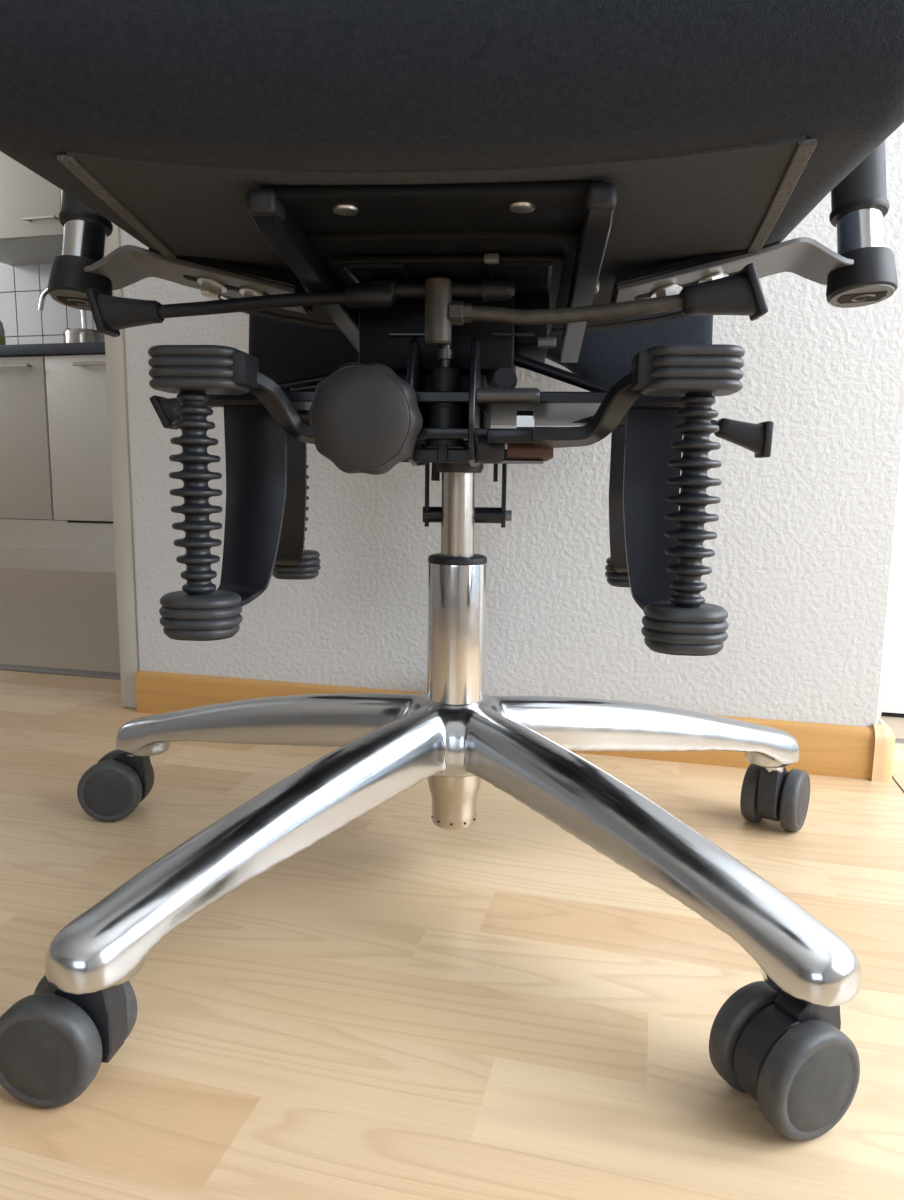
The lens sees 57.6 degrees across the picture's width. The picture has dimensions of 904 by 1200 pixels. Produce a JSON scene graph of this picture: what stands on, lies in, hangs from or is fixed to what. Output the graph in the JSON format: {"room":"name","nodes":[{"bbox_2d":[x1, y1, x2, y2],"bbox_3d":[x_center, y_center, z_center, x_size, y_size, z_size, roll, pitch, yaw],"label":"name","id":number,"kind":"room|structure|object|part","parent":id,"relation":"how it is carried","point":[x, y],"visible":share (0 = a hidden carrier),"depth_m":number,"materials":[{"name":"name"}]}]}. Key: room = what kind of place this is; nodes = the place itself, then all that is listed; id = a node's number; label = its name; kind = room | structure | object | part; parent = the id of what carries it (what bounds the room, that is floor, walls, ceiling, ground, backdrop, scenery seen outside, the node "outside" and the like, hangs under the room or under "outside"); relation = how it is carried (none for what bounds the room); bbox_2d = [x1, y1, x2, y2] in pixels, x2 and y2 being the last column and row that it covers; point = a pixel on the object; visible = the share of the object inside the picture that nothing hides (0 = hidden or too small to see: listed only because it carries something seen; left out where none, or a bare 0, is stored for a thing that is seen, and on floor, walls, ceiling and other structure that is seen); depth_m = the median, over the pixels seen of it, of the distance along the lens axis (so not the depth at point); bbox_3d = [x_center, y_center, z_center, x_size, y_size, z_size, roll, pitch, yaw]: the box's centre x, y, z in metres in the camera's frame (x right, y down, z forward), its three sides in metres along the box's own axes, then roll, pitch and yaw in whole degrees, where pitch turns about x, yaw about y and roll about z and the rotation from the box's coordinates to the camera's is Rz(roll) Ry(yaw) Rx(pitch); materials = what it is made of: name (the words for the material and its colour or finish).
{"room":"home office","nodes":[
{"label":"home office","id":0,"kind":"room"},
{"bbox_2d":[0,262,96,344],"bbox_3d":[-0.964,-1.421,3.381,4.250,2.500,0.086,3,9,14],"label":"wall","id":1,"kind":"structure","parent":0,"point":[21,286],"depth_m":3.58,"materials":[{"name":"grey tile"}]},
{"bbox_2d":[0,151,63,265],"bbox_3d":[-1.429,-1.758,3.210,1.100,0.720,0.384,3,9,14],"label":"upper cabinet","id":2,"kind":"object","parent":1,"relation":"attached to","point":[31,230],"visible":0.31,"depth_m":3.13,"materials":[{"name":"white wood"}]},
{"bbox_3d":[-1.550,-1.439,3.103,0.140,0.010,0.031,3,9,14],"label":"handle","id":3,"kind":"part","parent":2,"relation":"part of","materials":[{"name":"silver metal"}]},
{"bbox_3d":[-1.200,-1.722,2.998,0.545,0.713,0.018,3,9,14],"label":"door","id":4,"kind":"part","parent":2,"relation":"part of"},
{"bbox_2d":[0,568,903,1199],"bbox_3d":[-1.228,0.341,0.177,5.450,0.060,6.850,3,9,14],"label":"floor","id":5,"kind":"structure","parent":0,"point":[403,1005],"depth_m":0.57,"materials":[{"name":"brown"}]},
{"bbox_2d":[0,356,54,569],"bbox_3d":[-1.675,-0.542,3.305,0.596,0.765,0.611,3,9,14],"label":"base cabinet","id":6,"kind":"object","parent":5,"relation":"on","point":[27,541],"visible":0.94,"depth_m":3.00,"materials":[{"name":"white wood"}]},
{"bbox_3d":[-1.665,-0.840,2.958,0.351,0.012,0.031,3,9,14],"label":"handle","id":7,"kind":"part","parent":6,"relation":"part of","materials":[{"name":"silver metal"}]},
{"bbox_3d":[-1.743,-0.255,3.088,0.596,0.103,0.016,3,9,14],"label":"panel","id":8,"kind":"part","parent":6,"relation":"part of","materials":[{"name":"white laminate"}]},
{"bbox_2d":[0,663,120,679],"bbox_3d":[-0.906,0.146,1.517,0.950,0.064,0.032,3,9,14],"label":"threshold","id":9,"kind":"object","parent":5,"relation":"on","point":[6,667],"depth_m":1.45,"materials":[{"name":"silver metal"}]},
{"bbox_2d":[45,354,115,572],"bbox_3d":[-1.097,-0.513,3.162,0.596,0.765,0.611,3,9,14],"label":"base cabinet","id":10,"kind":"object","parent":5,"relation":"on","point":[76,385],"visible":0.41,"depth_m":2.94,"materials":[{"name":"white wood"}]},
{"bbox_2d":[0,342,104,356],"bbox_3d":[-1.518,-0.933,3.223,1.500,0.036,0.607,3,9,14],"label":"countertop","id":11,"kind":"structure","parent":10,"relation":"on","point":[81,348],"depth_m":2.89,"materials":[{"name":"stone"}]},
{"bbox_2d":[0,320,5,344],"bbox_3d":[-1.792,-1.048,3.226,0.067,0.182,0.067,3,9,14],"label":"dish soap bottle","id":12,"kind":"object","parent":11,"relation":"on","point":[2,332],"visible":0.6,"depth_m":3.22,"materials":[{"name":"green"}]},
{"bbox_2d":[38,288,87,328],"bbox_3d":[-1.547,-1.121,3.324,0.278,0.306,0.058,4,9,20],"label":"faucet","id":13,"kind":"object","parent":11,"relation":"on","point":[44,293],"visible":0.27,"depth_m":3.32,"materials":[{"name":"silver metal"}]},
{"bbox_2d":[63,328,104,342],"bbox_3d":[-1.412,-0.988,3.159,0.148,0.094,0.148,3,9,14],"label":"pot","id":14,"kind":"object","parent":11,"relation":"on","point":[70,335],"visible":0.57,"depth_m":3.09,"materials":[{"name":"silver metal"}]},
{"bbox_3d":[-1.412,-1.022,3.154,0.148,0.026,0.148,3,9,14],"label":"lid","id":15,"kind":"part","parent":14,"relation":"part of","materials":[{"name":"silver metal"}]},
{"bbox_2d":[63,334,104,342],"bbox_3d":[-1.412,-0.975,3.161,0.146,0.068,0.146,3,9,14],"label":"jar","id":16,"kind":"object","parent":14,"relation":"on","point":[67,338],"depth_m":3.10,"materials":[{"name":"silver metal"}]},
{"bbox_3d":[-1.165,-0.227,2.944,0.596,0.103,0.016,3,9,14],"label":"panel","id":17,"kind":"part","parent":10,"relation":"part of","materials":[{"name":"white laminate"}]},
{"bbox_3d":[-1.143,-0.814,2.828,0.352,0.012,0.031,3,9,14],"label":"handle","id":18,"kind":"part","parent":10,"relation":"part of","materials":[{"name":"silver metal"}]},
{"bbox_2d":[0,0,903,1140],"bbox_3d":[0.000,-0.187,0.718,0.749,0.857,0.707,1,8,0],"label":"office chair","id":19,"kind":"object","parent":5,"relation":"on","point":[408,206],"visible":1,"depth_m":0.52,"materials":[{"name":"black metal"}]},
{"bbox_3d":[-0.286,-0.412,0.662,0.031,0.291,0.077,4,9,22],"label":"arm post","id":20,"kind":"part","parent":19,"relation":"part of","materials":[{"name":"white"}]},
{"bbox_3d":[-0.242,-0.213,0.613,0.052,0.031,0.027,1,8,0],"label":"lever handle","id":21,"kind":"part","parent":19,"relation":"part of","materials":[{"name":"black plastic"}]},
{"bbox_3d":[-0.229,-0.159,0.697,0.046,0.028,0.027,1,8,0],"label":"lever handle","id":22,"kind":"part","parent":19,"relation":"part of","materials":[{"name":"black plastic"}]},
{"bbox_2d":[197,277,227,292],"bbox_3d":[-0.191,-0.252,0.656,0.024,0.009,0.024,1,8,0],"label":"washer","id":23,"kind":"object","parent":19,"relation":"in","point":[205,284],"depth_m":0.65,"materials":[{"name":"silver metal"}]},
{"bbox_3d":[-0.175,-0.257,0.659,0.118,0.042,0.057,1,8,4],"label":"arm mount","id":24,"kind":"part","parent":19,"relation":"part of","materials":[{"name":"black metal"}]},
{"bbox_3d":[-0.127,0.155,0.552,0.049,0.086,0.291,7,10,36],"label":"arm","id":25,"kind":"part","parent":19,"relation":"part of","materials":[{"name":"silver metal"}]},
{"bbox_3d":[-0.201,0.119,0.795,0.291,0.086,0.049,4,9,19],"label":"arm","id":26,"kind":"part","parent":19,"relation":"part of","materials":[{"name":"silver metal"}]},
{"bbox_3d":[-0.141,-0.217,0.604,0.156,0.020,0.010,1,8,3],"label":"lever","id":27,"kind":"part","parent":19,"relation":"part of","materials":[{"name":"black plastic"}]},
{"bbox_2d":[239,287,266,295],"bbox_3d":[-0.157,-0.243,0.654,0.024,0.009,0.024,1,8,0],"label":"washer","id":28,"kind":"object","parent":19,"relation":"in","point":[243,291],"depth_m":0.65,"materials":[{"name":"silver metal"}]},
{"bbox_3d":[-0.153,-0.174,0.685,0.116,0.030,0.009,2,8,7],"label":"lever","id":29,"kind":"part","parent":19,"relation":"part of","materials":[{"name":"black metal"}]},
{"bbox_3d":[-0.092,-0.238,0.664,0.018,0.041,0.405,1,8,4],"label":"rail","id":30,"kind":"part","parent":19,"relation":"part of","materials":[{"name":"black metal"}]},
{"bbox_3d":[-0.061,-0.127,0.579,0.079,0.078,0.033,2,8,8],"label":"tension knob","id":31,"kind":"part","parent":19,"relation":"part of","materials":[{"name":"plastic"}]},
{"bbox_2d":[345,283,393,307],"bbox_3d":[-0.060,-0.222,0.601,0.034,0.017,0.017,1,8,5],"label":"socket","id":32,"kind":"object","parent":19,"relation":"attached to","point":[357,295],"depth_m":0.59,"materials":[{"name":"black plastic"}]},
{"bbox_3d":[-0.031,-0.205,0.634,0.035,0.002,0.003,1,8,5],"label":"edge rod","id":33,"kind":"part","parent":19,"relation":"part of","materials":[{"name":"grey metal"}]},
{"bbox_3d":[-0.026,-0.150,0.632,0.004,0.094,0.109,1,8,5],"label":"cheek plate","id":34,"kind":"part","parent":19,"relation":"part of","materials":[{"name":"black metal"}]},
{"bbox_3d":[-0.008,-0.233,0.506,0.192,0.011,0.101,1,8,5],"label":"seat frame","id":35,"kind":"part","parent":19,"relation":"part of","materials":[{"name":"black metal"}]},
{"bbox_3d":[0.007,-0.256,0.630,0.444,0.021,0.444,1,8,0],"label":"underside panel","id":36,"kind":"part","parent":19,"relation":"part of","materials":[{"name":"plastic"}]},
{"bbox_3d":[0.008,-0.165,0.718,0.356,0.008,0.250,1,8,5],"label":"suspension plate","id":37,"kind":"part","parent":19,"relation":"part of","materials":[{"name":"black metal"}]},
{"bbox_3d":[-0.004,-0.182,0.604,0.013,0.023,0.013,1,8,0],"label":"spring rod","id":38,"kind":"part","parent":19,"relation":"part of","materials":[{"name":"grey metal"}]},
{"bbox_2d":[0,0,903,316],"bbox_3d":[-0.002,-0.314,0.603,0.521,0.137,0.510,1,8,0],"label":"seat cushion","id":39,"kind":"object","parent":19,"relation":"on","point":[399,140],"depth_m":0.41,"materials":[{"name":"fabric"}]},
{"bbox_2d":[428,775,480,829],"bbox_3d":[0.002,0.165,0.728,0.048,0.065,0.048,1,8,0],"label":"socket","id":40,"kind":"object","parent":19,"relation":"attached to","point":[454,799],"depth_m":0.71,"materials":[{"name":"silver metal"}]},
{"bbox_3d":[0.018,-0.149,0.628,0.004,0.094,0.109,1,8,5],"label":"cheek plate","id":41,"kind":"part","parent":19,"relation":"part of","materials":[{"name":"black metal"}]},
{"bbox_3d":[0.047,-0.203,0.628,0.032,0.002,0.003,1,8,5],"label":"edge rod","id":42,"kind":"part","parent":19,"relation":"part of","materials":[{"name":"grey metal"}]},
{"bbox_3d":[0.052,-0.101,0.604,0.030,0.002,0.026,1,8,5],"label":"tab plate","id":43,"kind":"part","parent":19,"relation":"part of","materials":[{"name":"grey metal"}]},
{"bbox_3d":[0.083,-0.207,0.587,0.164,0.021,0.012,2,8,5],"label":"lever","id":44,"kind":"part","parent":19,"relation":"part of","materials":[{"name":"metal"}]},
{"bbox_3d":[0.101,-0.233,0.648,0.018,0.041,0.405,2,8,5],"label":"rail","id":45,"kind":"part","parent":19,"relation":"part of","materials":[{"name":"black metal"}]},
{"bbox_3d":[0.129,-0.168,0.661,0.175,0.063,0.009,1,8,3],"label":"lever","id":46,"kind":"part","parent":19,"relation":"part of","materials":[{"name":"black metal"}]},
{"bbox_2d":[650,284,681,297],"bbox_3d":[0.163,-0.235,0.627,0.024,0.009,0.024,1,8,0],"label":"washer","id":47,"kind":"object","parent":19,"relation":"in","point":[656,290],"depth_m":0.62,"materials":[{"name":"silver metal"}]},
{"bbox_3d":[0.208,0.125,0.789,0.291,0.086,0.049,-2,9,-18],"label":"arm","id":48,"kind":"part","parent":19,"relation":"part of","materials":[{"name":"silver metal"}]},
{"bbox_3d":[0.129,0.159,0.550,0.049,0.086,0.291,-5,10,-36],"label":"arm","id":49,"kind":"part","parent":19,"relation":"part of","materials":[{"name":"silver metal"}]},
{"bbox_3d":[0.183,-0.248,0.629,0.118,0.042,0.057,2,8,6],"label":"arm mount","id":50,"kind":"part","parent":19,"relation":"part of","materials":[{"name":"silver metal"}]},
{"bbox_2d":[696,272,728,283],"bbox_3d":[0.197,-0.242,0.624,0.024,0.009,0.024,1,8,0],"label":"washer","id":51,"kind":"object","parent":19,"relation":"in","point":[701,277],"depth_m":0.61,"materials":[{"name":"silver metal"}]},
{"bbox_3d":[0.190,-0.215,0.574,0.058,0.034,0.027,1,8,0],"label":"lever handle","id":52,"kind":"part","parent":19,"relation":"part of","materials":[{"name":"black plastic"}]},
{"bbox_3d":[0.233,-0.130,0.658,0.043,0.031,0.026,1,8,0],"label":"lever handle","id":53,"kind":"part","parent":19,"relation":"part of","materials":[{"name":"black plastic"}]},
{"bbox_3d":[0.321,0.164,0.823,0.021,0.012,0.021,7,10,36],"label":"stem","id":54,"kind":"part","parent":19,"relation":"part of","materials":[{"name":"silver metal"}]},
{"bbox_3d":[0.300,-0.397,0.613,0.031,0.291,0.077,-1,9,-13],"label":"arm post","id":55,"kind":"part","parent":19,"relation":"part of","materials":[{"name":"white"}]},
{"bbox_2d":[881,712,903,717],"bbox_3d":[1.060,0.192,1.166,0.905,0.006,0.030,3,9,14],"label":"seal","id":56,"kind":"object","parent":5,"relation":"on","point":[882,713],"depth_m":1.25,"materials":[{"name":"black"}]},
{"bbox_2d":[892,776,903,792],"bbox_3d":[0.395,0.292,0.459,0.002,0.004,1.300,3,9,14],"label":"joint","id":57,"kind":"object","parent":5,"relation":"on","point":[893,778],"depth_m":0.97,"materials":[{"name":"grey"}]},
{"bbox_2d":[895,739,903,743],"bbox_3d":[1.149,0.250,1.006,1.250,0.059,0.030,3,9,14],"label":"threshold","id":58,"kind":"object","parent":5,"relation":"on","point":[899,741],"depth_m":1.13,"materials":[{"name":"silver metal"}]},
{"bbox_2d":[120,123,903,726],"bbox_3d":[0.054,-1.057,0.999,1.014,2.500,0.140,3,9,14],"label":"wall","id":59,"kind":"structure","parent":0,"point":[802,564],"depth_m":1.03,"materials":[{"name":"white paint"}]},
{"bbox_2d":[135,670,895,781],"bbox_3d":[0.036,0.155,1.121,1.024,0.066,0.068,3,9,14],"label":"baseboard","id":60,"kind":"structure","parent":59,"relation":"attached to","point":[858,752],"depth_m":1.02,"materials":[{"name":"brown wood"}]},
{"bbox_3d":[1.200,-1.031,0.918,1.230,2.500,0.260,3,9,14],"label":"wall","id":61,"kind":"structure","parent":0,"visible":0},
{"bbox_2d":[882,473,903,713],"bbox_3d":[1.070,-0.807,1.011,0.905,2.013,0.057,3,9,14],"label":"door","id":62,"kind":"structure","parent":61,"relation":"in","point":[893,693],"depth_m":1.23,"materials":[{"name":"white paint"}]},
{"bbox_3d":[-1.983,-1.160,1.520,3.196,2.500,0.170,3,9,14],"label":"wall","id":63,"kind":"structure","parent":0,"visible":0},
{"bbox_2d":[104,222,138,707],"bbox_3d":[-0.454,-0.875,1.161,0.032,2.080,0.148,3,9,14],"label":"door frame","id":64,"kind":"structure","parent":63,"relation":"attached to","point":[115,354],"depth_m":1.20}
]}

